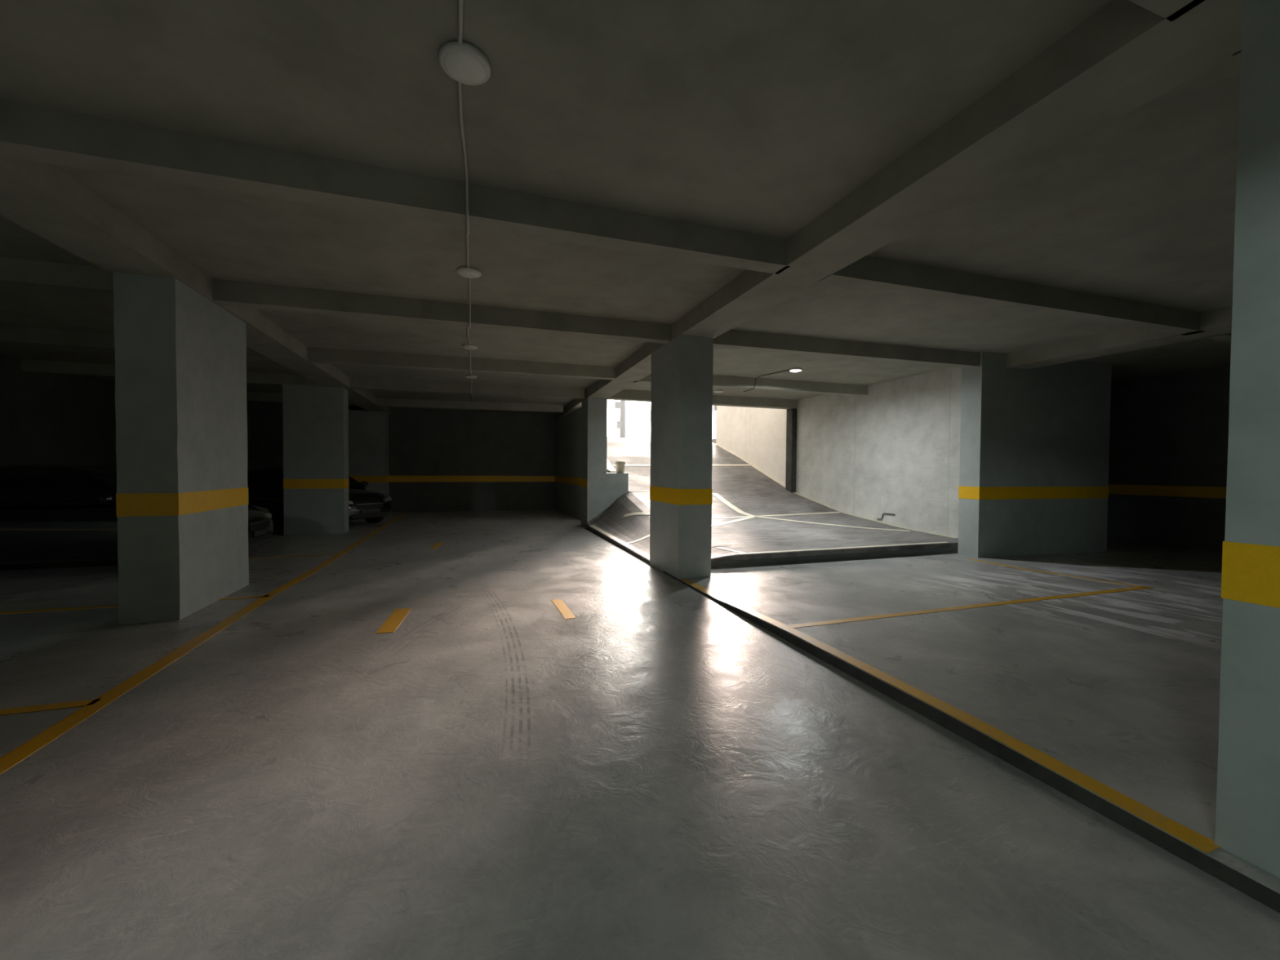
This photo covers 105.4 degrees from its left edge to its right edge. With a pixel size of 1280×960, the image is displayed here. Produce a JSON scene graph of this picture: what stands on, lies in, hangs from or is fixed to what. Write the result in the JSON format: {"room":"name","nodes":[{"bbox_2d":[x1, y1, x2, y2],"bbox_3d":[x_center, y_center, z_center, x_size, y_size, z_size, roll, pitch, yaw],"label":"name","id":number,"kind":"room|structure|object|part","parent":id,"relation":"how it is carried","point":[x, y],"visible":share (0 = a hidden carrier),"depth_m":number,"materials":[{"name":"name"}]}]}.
{"room":"parking garage","nodes":[
{"label":"parking garage","id":0,"kind":"room"},
{"bbox_2d":[0,354,116,467],"bbox_3d":[-9.375,-0.325,2.447,0.204,3.720,25.050,0,1,-19],"label":"wall","id":1,"kind":"structure","parent":0,"point":[46,419],"depth_m":9.77,"materials":[{"name":"paint"}]},
{"bbox_2d":[246,400,555,512],"bbox_3d":[-8.189,-0.608,15.957,11.100,3.720,0.204,0,1,-19],"label":"wall","id":2,"kind":"structure","parent":0,"point":[439,460],"depth_m":16.53,"materials":[{"name":"paint"}]},
{"bbox_2d":[555,407,581,519],"bbox_3d":[-2.240,-0.563,15.727,0.375,3.720,4.050,0,1,-19],"label":"wall","id":3,"kind":"structure","parent":0,"point":[568,427],"depth_m":15.39,"materials":[{"name":"grey paint"}]},
{"bbox_2d":[0,0,1242,420],"bbox_3d":[0.678,-2.126,5.801,21.400,0.530,25.050,0,1,-19],"label":"ceiling","id":4,"kind":"structure","parent":0,"point":[855,195],"depth_m":3.24,"materials":[{"name":"concrete"}]},
{"bbox_2d":[439,40,490,85],"bbox_3d":[-0.846,-2.003,2.359,0.236,0.048,0.236,0,1,-19],"label":"ceiling light","id":5,"kind":"object","parent":4,"relation":"attached to","point":[465,63],"visible":0.99,"depth_m":2.32,"materials":[{"name":"white plastic"}]},
{"bbox_2d":[443,50,486,84],"bbox_3d":[-0.846,-1.989,2.359,0.202,0.020,0.202,0,1,-19],"label":"diffuser","id":6,"kind":"object","parent":5,"relation":"attached to","point":[464,67],"depth_m":2.34,"materials":[{"name":"white plastic"}]},
{"bbox_2d":[457,0,472,401],"bbox_3d":[-1.373,-1.940,3.819,0.074,0.239,22.000,0,1,-19],"label":"conduit","id":7,"kind":"object","parent":4,"relation":"attached to","point":[460,2],"visible":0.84,"depth_m":3.05,"materials":[{"name":"grey plastic"}]},
{"bbox_2d":[456,266,481,278],"bbox_3d":[-1.704,-2.062,4.865,0.236,0.048,0.236,0,1,-19],"label":"ceiling light","id":8,"kind":"object","parent":4,"relation":"attached to","point":[471,273],"visible":1,"depth_m":4.81,"materials":[{"name":"white plastic"}]},
{"bbox_2d":[458,270,479,278],"bbox_3d":[-1.704,-2.049,4.866,0.202,0.020,0.202,0,1,-19],"label":"diffuser","id":9,"kind":"object","parent":8,"relation":"attached to","point":[466,273],"depth_m":4.83,"materials":[{"name":"white plastic"}]},
{"bbox_2d":[462,344,477,350],"bbox_3d":[-2.738,-2.134,7.851,0.236,0.048,0.236,0,1,-19],"label":"ceiling light","id":10,"kind":"object","parent":4,"relation":"attached to","point":[471,347],"visible":1,"depth_m":7.79,"materials":[{"name":"white plastic"}]},
{"bbox_2d":[463,346,476,350],"bbox_3d":[-2.738,-2.119,7.851,0.202,0.020,0.202,0,1,-19],"label":"diffuser","id":11,"kind":"object","parent":10,"relation":"attached to","point":[466,348],"depth_m":7.82,"materials":[{"name":"white plastic"}]},
{"bbox_2d":[465,374,476,378],"bbox_3d":[-3.604,-2.194,10.397,0.236,0.048,0.236,0,1,-19],"label":"ceiling light","id":12,"kind":"object","parent":4,"relation":"attached to","point":[468,376],"visible":0.99,"depth_m":10.33,"materials":[{"name":"white plastic"}]},
{"bbox_2d":[714,390,723,392],"bbox_3d":[1.953,-2.193,12.085,0.236,0.048,0.236,0,1,-19],"label":"ceiling light","id":13,"kind":"object","parent":4,"relation":"attached to","point":[715,391],"visible":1,"depth_m":12.01,"materials":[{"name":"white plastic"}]},
{"bbox_2d":[742,369,789,391],"bbox_3d":[2.577,-2.028,10.027,0.067,0.275,1.272,0,1,-30],"label":"electrical cable","id":14,"kind":"object","parent":4,"relation":"hanging from","point":[786,370],"visible":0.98,"depth_m":10.05,"materials":[{"name":"metal"}]},
{"bbox_2d":[789,367,801,372],"bbox_3d":[3.004,-2.130,9.411,0.236,0.046,0.236,0,1,-19],"label":"ceiling light","id":15,"kind":"object","parent":4,"relation":"attached to","point":[793,369],"visible":1,"depth_m":9.35,"materials":[{"name":"white plastic"}]},
{"bbox_2d":[0,509,1279,959],"bbox_3d":[0.541,1.534,6.211,21.400,0.472,25.750,0,1,-19],"label":"floor","id":16,"kind":"structure","parent":0,"point":[477,735],"depth_m":2.21,"materials":[{"name":"concrete"}]},
{"bbox_2d":[0,464,273,564],"bbox_3d":[-8.012,0.512,7.071,4.205,1.465,2.200,0,1,-19],"label":"car","id":17,"kind":"object","parent":16,"relation":"on","point":[49,513],"visible":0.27,"depth_m":6.38,"materials":[{"name":"black paint"}]},
{"bbox_2d":[97,493,115,503],"bbox_3d":[-6.986,0.246,6.400,0.136,0.130,0.284,0,1,-19],"label":"mirror","id":18,"kind":"object","parent":17,"relation":"attached to","point":[105,498],"depth_m":6.33,"materials":[{"name":"black paint"}]},
{"bbox_2d":[249,520,269,531],"bbox_3d":[-6.073,0.721,7.731,0.102,0.105,0.720,0,1,-19],"label":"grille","id":19,"kind":"object","parent":17,"relation":"attached to","point":[258,525],"depth_m":7.70,"materials":[{"name":"black plastic"}]},
{"bbox_3d":[-6.030,0.829,7.749,0.015,0.090,0.520,0,1,-19],"label":"number plate","id":20,"kind":"part","parent":17,"relation":"part of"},
{"bbox_2d":[112,271,248,624],"bbox_3d":[-4.783,-0.296,5.197,0.453,3.205,1.488,0,1,-19],"label":"concrete pillar","id":21,"kind":"structure","parent":16,"relation":"on","point":[181,412],"depth_m":4.58,"materials":[{"name":"grey paint"}]},
{"bbox_2d":[282,384,349,535],"bbox_3d":[-7.101,-0.430,10.714,1.133,3.205,0.428,0,1,-19],"label":"concrete pillar","id":22,"kind":"structure","parent":16,"relation":"on","point":[316,418],"depth_m":10.53,"materials":[{"name":"grey paint"}]},
{"bbox_2d":[247,466,391,523],"bbox_3d":[-8.445,0.395,12.398,4.205,1.465,2.200,1,1,19],"label":"car","id":23,"kind":"object","parent":16,"relation":"on","point":[265,486],"visible":0.32,"depth_m":11.77,"materials":[{"name":"black paint"}]},
{"bbox_2d":[360,481,368,485],"bbox_3d":[-7.411,0.100,13.045,0.136,0.130,0.284,1,1,19],"label":"mirror","id":24,"kind":"object","parent":23,"relation":"attached to","point":[365,483],"depth_m":13.03,"materials":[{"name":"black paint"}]},
{"bbox_2d":[356,503,382,509],"bbox_3d":[-6.513,0.632,11.725,0.102,0.105,0.720,1,1,19],"label":"grille","id":25,"kind":"object","parent":23,"relation":"attached to","point":[359,506],"depth_m":11.69,"materials":[{"name":"black plastic"}]},
{"bbox_3d":[-6.470,0.740,11.711,0.015,0.090,0.520,1,1,19],"label":"number plate","id":26,"kind":"part","parent":23,"relation":"part of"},
{"bbox_2d":[348,409,389,494],"bbox_3d":[-8.635,-0.539,15.309,1.248,3.205,0.658,0,1,-19],"label":"concrete pillar","id":27,"kind":"structure","parent":16,"relation":"on","point":[368,430],"depth_m":15.05,"materials":[{"name":"grey paint"}]},
{"bbox_2d":[581,397,607,527],"bbox_3d":[-1.177,-0.427,12.399,0.497,3.205,0.740,0,1,-19],"label":"concrete pillar","id":28,"kind":"structure","parent":16,"relation":"on","point":[593,411],"depth_m":12.07,"materials":[{"name":"grey paint"}]},
{"bbox_2d":[606,457,628,508],"bbox_3d":[-1.591,-0.249,15.368,0.635,2.716,6.600,0,1,-19],"label":"wall","id":29,"kind":"structure","parent":16,"relation":"on","point":[617,484],"depth_m":12.24,"materials":[{"name":"grey paint"}]},
{"bbox_2d":[614,461,625,473],"bbox_3d":[-0.503,-0.323,12.421,0.291,0.296,0.282,0,1,-19],"label":"bucket","id":30,"kind":"object","parent":29,"relation":"on","point":[620,465],"visible":1,"depth_m":12.32,"materials":[{"name":"plastic"}]},
{"bbox_2d":[649,333,713,578],"bbox_3d":[0.560,-0.298,6.945,0.480,3.205,1.118,0,1,-19],"label":"concrete pillar","id":31,"kind":"structure","parent":16,"relation":"on","point":[682,377],"depth_m":6.46,"materials":[{"name":"grey paint"}]},
{"bbox_2d":[715,405,786,486],"bbox_3d":[3.694,-0.822,16.121,0.280,4.300,4.490,0,1,-19],"label":"wall","id":32,"kind":"structure","parent":0,"point":[757,436],"depth_m":15.55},
{"bbox_2d":[795,367,961,537],"bbox_3d":[5.331,-0.418,11.323,0.250,3.720,5.644,0,1,-19],"label":"wall","id":33,"kind":"structure","parent":0,"point":[894,448],"depth_m":10.62,"materials":[{"name":"concrete"}]},
{"bbox_2d":[785,408,796,492],"bbox_3d":[4.280,-0.768,13.791,0.160,2.500,0.260,0,1,-19],"label":"pilaster","id":34,"kind":"object","parent":33,"relation":"attached to","point":[791,416],"visible":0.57,"depth_m":13.69,"materials":[{"name":"concrete"}]},
{"bbox_2d":[876,512,894,519],"bbox_3d":[5.388,0.806,10.688,0.022,0.172,0.482,0,1,-19],"label":"pipe","id":35,"kind":"object","parent":33,"relation":"attached to","point":[883,513],"visible":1,"depth_m":10.71,"materials":[{"name":"metal"}]},
{"bbox_2d":[662,540,1279,913],"bbox_3d":[7.435,1.508,2.231,10.486,0.288,13.400,0,1,-19],"label":"floor","id":36,"kind":"structure","parent":0,"point":[1095,676],"depth_m":3.65,"materials":[{"name":"concrete"}]},
{"bbox_2d":[586,437,958,568],"bbox_3d":[1.360,-0.125,13.297,6.030,2.696,11.676,0,1,-19],"label":"ramp","id":37,"kind":"object","parent":36,"relation":"on","point":[756,521],"visible":0.69,"depth_m":10.25,"materials":[{"name":"concrete"}]},
{"bbox_2d":[713,405,716,433],"bbox_3d":[2.901,-2.075,18.309,0.260,1.460,0.160,0,1,-19],"label":"gate post","id":38,"kind":"object","parent":37,"relation":"on","point":[714,406],"visible":0.36,"depth_m":18.31,"materials":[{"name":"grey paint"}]},
{"bbox_2d":[957,352,1111,557],"bbox_3d":[6.874,-0.412,8.983,2.944,3.409,1.364,0,1,-19],"label":"concrete pier","id":39,"kind":"object","parent":36,"relation":"on","point":[1034,442],"visible":0.88,"depth_m":8.38,"materials":[{"name":"grey paint"}]},
{"bbox_2d":[1214,0,1279,877],"bbox_3d":[2.570,-0.163,1.289,0.473,3.205,1.213,0,1,-19],"label":"concrete pillar","id":40,"kind":"structure","parent":36,"relation":"on","point":[1247,815],"depth_m":1.73,"materials":[{"name":"grey paint"}]},
{"bbox_2d":[1106,364,1230,551],"bbox_3d":[12.410,-0.217,4.188,0.204,3.720,14.400,0,1,-19],"label":"wall","id":41,"kind":"structure","parent":0,"point":[1169,434],"depth_m":9.61,"materials":[{"name":"paint"}]},
{"bbox_3d":[-1.288,-1.745,35.051,60.000,0.465,52.700,0,1,-19],"label":"ground","id":42,"kind":"structure","parent":0,"visible":0},
{"bbox_2d":[614,400,625,436],"bbox_3d":[-1.083,-5.053,26.965,0.616,6.500,0.340,0,1,-19],"label":"utility pole","id":43,"kind":"object","parent":42,"relation":"on","point":[620,424],"visible":0.42,"depth_m":26.91,"materials":[{"name":"grey paint"}]},
{"bbox_2d":[607,436,650,438],"bbox_3d":[-1.139,-1.823,22.113,26.000,0.250,0.300,0,1,-19],"label":"kerb","id":44,"kind":"object","parent":42,"relation":"on","point":[607,437],"visible":0.07,"depth_m":22.20,"materials":[{"name":"grey paint"}]}
]}

